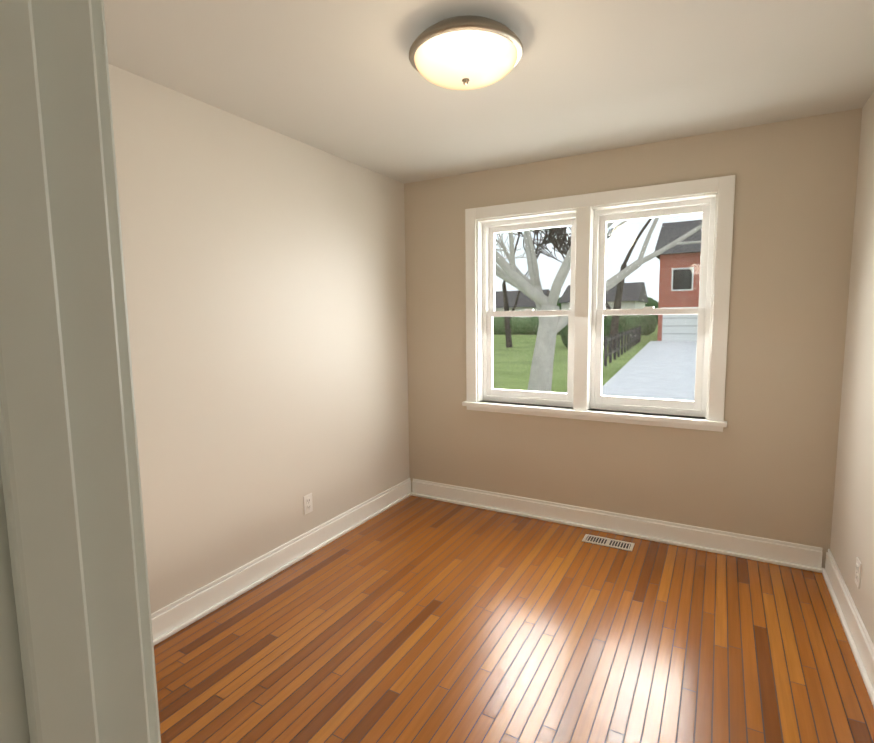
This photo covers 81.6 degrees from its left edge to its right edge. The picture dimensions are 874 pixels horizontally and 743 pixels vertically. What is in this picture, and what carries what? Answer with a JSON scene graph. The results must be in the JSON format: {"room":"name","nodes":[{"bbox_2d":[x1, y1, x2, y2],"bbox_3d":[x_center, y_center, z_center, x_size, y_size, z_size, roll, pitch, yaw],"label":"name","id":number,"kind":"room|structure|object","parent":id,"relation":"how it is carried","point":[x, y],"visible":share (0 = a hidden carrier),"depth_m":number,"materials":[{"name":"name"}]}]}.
{"room":"empty bedroom","nodes":[
{"label":"empty bedroom","id":0,"kind":"room"},
{"bbox_2d":[108,63,409,613],"bbox_3d":[-1.077,-0.069,2.703,0.200,2.440,3.485,3,7,29],"label":"wall","id":1,"kind":"structure","parent":0,"point":[265,274],"depth_m":2.65,"materials":[{"name":"paint"}]},
{"bbox_2d":[151,478,411,645],"bbox_3d":[-0.980,1.086,2.735,0.033,0.135,3.165,3,7,29],"label":"baseboard","id":2,"kind":"structure","parent":1,"relation":"attached to","point":[174,617],"depth_m":2.78,"materials":[{"name":"white wood"}]},
{"bbox_2d":[303,493,312,514],"bbox_3d":[-0.784,0.807,3.087,0.008,0.114,0.070,3,7,29],"label":"electrical outlet","id":3,"kind":"object","parent":1,"relation":"attached to","point":[308,505],"visible":1,"depth_m":3.08,"materials":[{"name":"white plastic"}]},
{"bbox_2d":[104,0,873,183],"bbox_3d":[0.184,-1.296,1.852,3.127,0.150,3.485,3,7,29],"label":"ceiling","id":4,"kind":"structure","parent":0,"point":[344,80],"depth_m":2.10,"materials":[{"name":"paint"}]},
{"bbox_2d":[409,15,522,89],"bbox_3d":[0.105,-1.139,1.865,0.418,0.162,0.418,3,7,29],"label":"ceiling light","id":5,"kind":"object","parent":4,"relation":"attached to","point":[468,52],"visible":1,"depth_m":1.75,"materials":[{"name":"white glass"}]},
{"bbox_2d":[154,495,873,742],"bbox_3d":[0.217,1.279,2.129,3.127,0.150,3.485,3,7,29],"label":"floor","id":6,"kind":"structure","parent":0,"point":[412,619],"depth_m":2.19,"materials":[{"name":"brown wood"}]},
{"bbox_2d":[582,534,634,551],"bbox_3d":[1.076,1.075,3.187,0.300,0.006,0.115,3,7,29],"label":"floor vent","id":7,"kind":"object","parent":6,"relation":"in","point":[609,542],"visible":1,"depth_m":3.18,"materials":[{"name":"silver metal"}]},
{"bbox_2d":[404,108,861,567],"bbox_3d":[1.002,-0.172,3.414,2.727,2.440,0.200,3,7,29],"label":"wall","id":8,"kind":"structure","parent":0,"point":[763,464],"depth_m":2.96,"materials":[{"name":"paint"}]},
{"bbox_2d":[462,175,734,431],"bbox_3d":[0.989,-0.413,3.383,1.705,1.453,0.280,3,7,29],"label":"window","id":9,"kind":"structure","parent":8,"relation":"in","point":[586,221],"depth_m":3.29,"materials":[{"name":"white wood"}]},
{"bbox_2d":[411,478,822,572],"bbox_3d":[0.960,0.986,3.437,2.661,0.135,0.033,3,7,29],"label":"baseboard","id":10,"kind":"structure","parent":8,"relation":"attached to","point":[788,554],"depth_m":3.26,"materials":[{"name":"white wood"}]},
{"bbox_2d":[830,92,873,644],"bbox_3d":[1.477,0.052,1.278,0.200,2.440,3.485,3,7,29],"label":"wall","id":11,"kind":"structure","parent":0,"point":[852,533],"depth_m":2.36,"materials":[{"name":"paint"}]},
{"bbox_2d":[821,549,873,706],"bbox_3d":[1.371,1.197,1.424,0.033,0.135,3.165,3,7,29],"label":"baseboard","id":12,"kind":"structure","parent":11,"relation":"attached to","point":[858,639],"depth_m":2.22,"materials":[{"name":"white wood"}]},
{"bbox_2d":[855,557,861,588],"bbox_3d":[1.843,0.881,2.220,0.008,0.114,0.070,3,7,29],"label":"electrical outlet","id":13,"kind":"object","parent":11,"relation":"attached to","point":[858,572],"visible":1,"depth_m":2.21,"materials":[{"name":"white plastic"}]},
{"bbox_3d":[-0.621,0.159,0.532,2.727,2.440,0.120,3,7,29],"label":"wall","id":14,"kind":"structure","parent":0,"visible":0},
{"bbox_2d":[0,0,160,742],"bbox_3d":[0.093,0.354,0.152,0.950,2.115,0.152,3,7,29],"label":"door frame","id":15,"kind":"structure","parent":14,"relation":"attached to","point":[77,661],"depth_m":0.32,"materials":[{"name":"white paint"}]},
{"label":"outside","id":16,"kind":"structure","parent":0,"visible":0},
{"bbox_2d":[493,326,657,392],"bbox_3d":[33.230,-5.130,63.571,160.000,0.300,136.570,3,7,29],"label":"ground","id":17,"kind":"structure","parent":16,"point":[523,345],"depth_m":21.99,"materials":[{"name":"green plant"}]},
{"bbox_2d":[495,289,556,317],"bbox_3d":[9.691,-7.784,65.319,9.600,5.200,8.800,3,7,29],"label":"house","id":18,"kind":"structure","parent":17,"relation":"on","point":[522,306],"materials":[{"name":"white"}]},
{"bbox_2d":[502,226,570,347],"bbox_3d":[6.155,-8.280,29.298,6.966,14.021,7.423,3,7,29],"label":"tree","id":19,"kind":"object","parent":17,"relation":"on","point":[507,325],"depth_m":31.21,"materials":[{"name":"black plant"}]},
{"bbox_2d":[493,315,656,334],"bbox_3d":[1.577,-5.429,58.656,44.046,2.686,3.169,3,7,29],"label":"hedge","id":20,"kind":"object","parent":17,"relation":"on","point":[629,322],"depth_m":52.84,"materials":[{"name":"green plant"}]},
{"bbox_2d":[534,228,615,317],"bbox_3d":[12.442,-10.800,43.649,8.560,15.804,13.109,3,7,29],"label":"tree","id":21,"kind":"object","parent":17,"relation":"on","point":[561,244],"depth_m":40.82,"materials":[{"name":"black plant"}]},
{"bbox_2d":[504,218,651,352],"bbox_3d":[6.878,-8.469,24.575,10.774,15.375,7.855,3,7,29],"label":"tree","id":22,"kind":"object","parent":17,"relation":"on","point":[614,319],"depth_m":25.36,"materials":[{"name":"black plant"}]},
{"bbox_2d":[561,318,623,348],"bbox_3d":[10.359,-2.518,33.053,2.419,2.161,9.800,3,7,34],"label":"hedge","id":23,"kind":"object","parent":17,"relation":"on","point":[564,334],"depth_m":31.99,"materials":[{"name":"green plant"}]},
{"bbox_2d":[495,217,701,391],"bbox_3d":[1.923,-2.910,8.453,10.755,7.932,7.437,3,7,29],"label":"tree","id":24,"kind":"object","parent":17,"relation":"on","point":[611,282],"depth_m":7.89,"materials":[{"name":"grey plant"}]},
{"bbox_2d":[558,282,647,309],"bbox_3d":[19.723,-7.508,59.700,8.600,5.600,8.800,3,7,29],"label":"house","id":25,"kind":"structure","parent":17,"relation":"on","point":[564,301],"depth_m":56.52,"materials":[{"name":"white"}]},
{"bbox_2d":[557,297,658,324],"bbox_3d":[28.756,-9.028,78.013,134.882,5.749,14.767,3,7,29],"label":"hedge","id":26,"kind":"object","parent":17,"relation":"on","point":[653,302],"depth_m":73.12,"materials":[{"name":"green plant"}]},
{"bbox_2d":[604,326,640,366],"bbox_3d":[10.479,-1.717,27.797,0.106,1.150,18.646,2,7,25],"label":"fence","id":27,"kind":"object","parent":17,"relation":"on","point":[635,332],"depth_m":24.94,"materials":[{"name":"grey"}]},
{"bbox_2d":[602,341,696,400],"bbox_3d":[9.364,-0.318,20.166,3.293,0.029,36.200,2,7,25],"label":"driveway","id":28,"kind":"structure","parent":17,"relation":"on","point":[614,382],"depth_m":16.46,"materials":[{"name":"concrete"}]},
{"bbox_2d":[654,220,701,340],"bbox_3d":[23.004,-7.056,38.295,11.200,9.200,11.000,3,7,29],"label":"house","id":29,"kind":"structure","parent":17,"relation":"on","point":[683,258],"depth_m":36.08,"materials":[{"name":"brick"}]}
]}

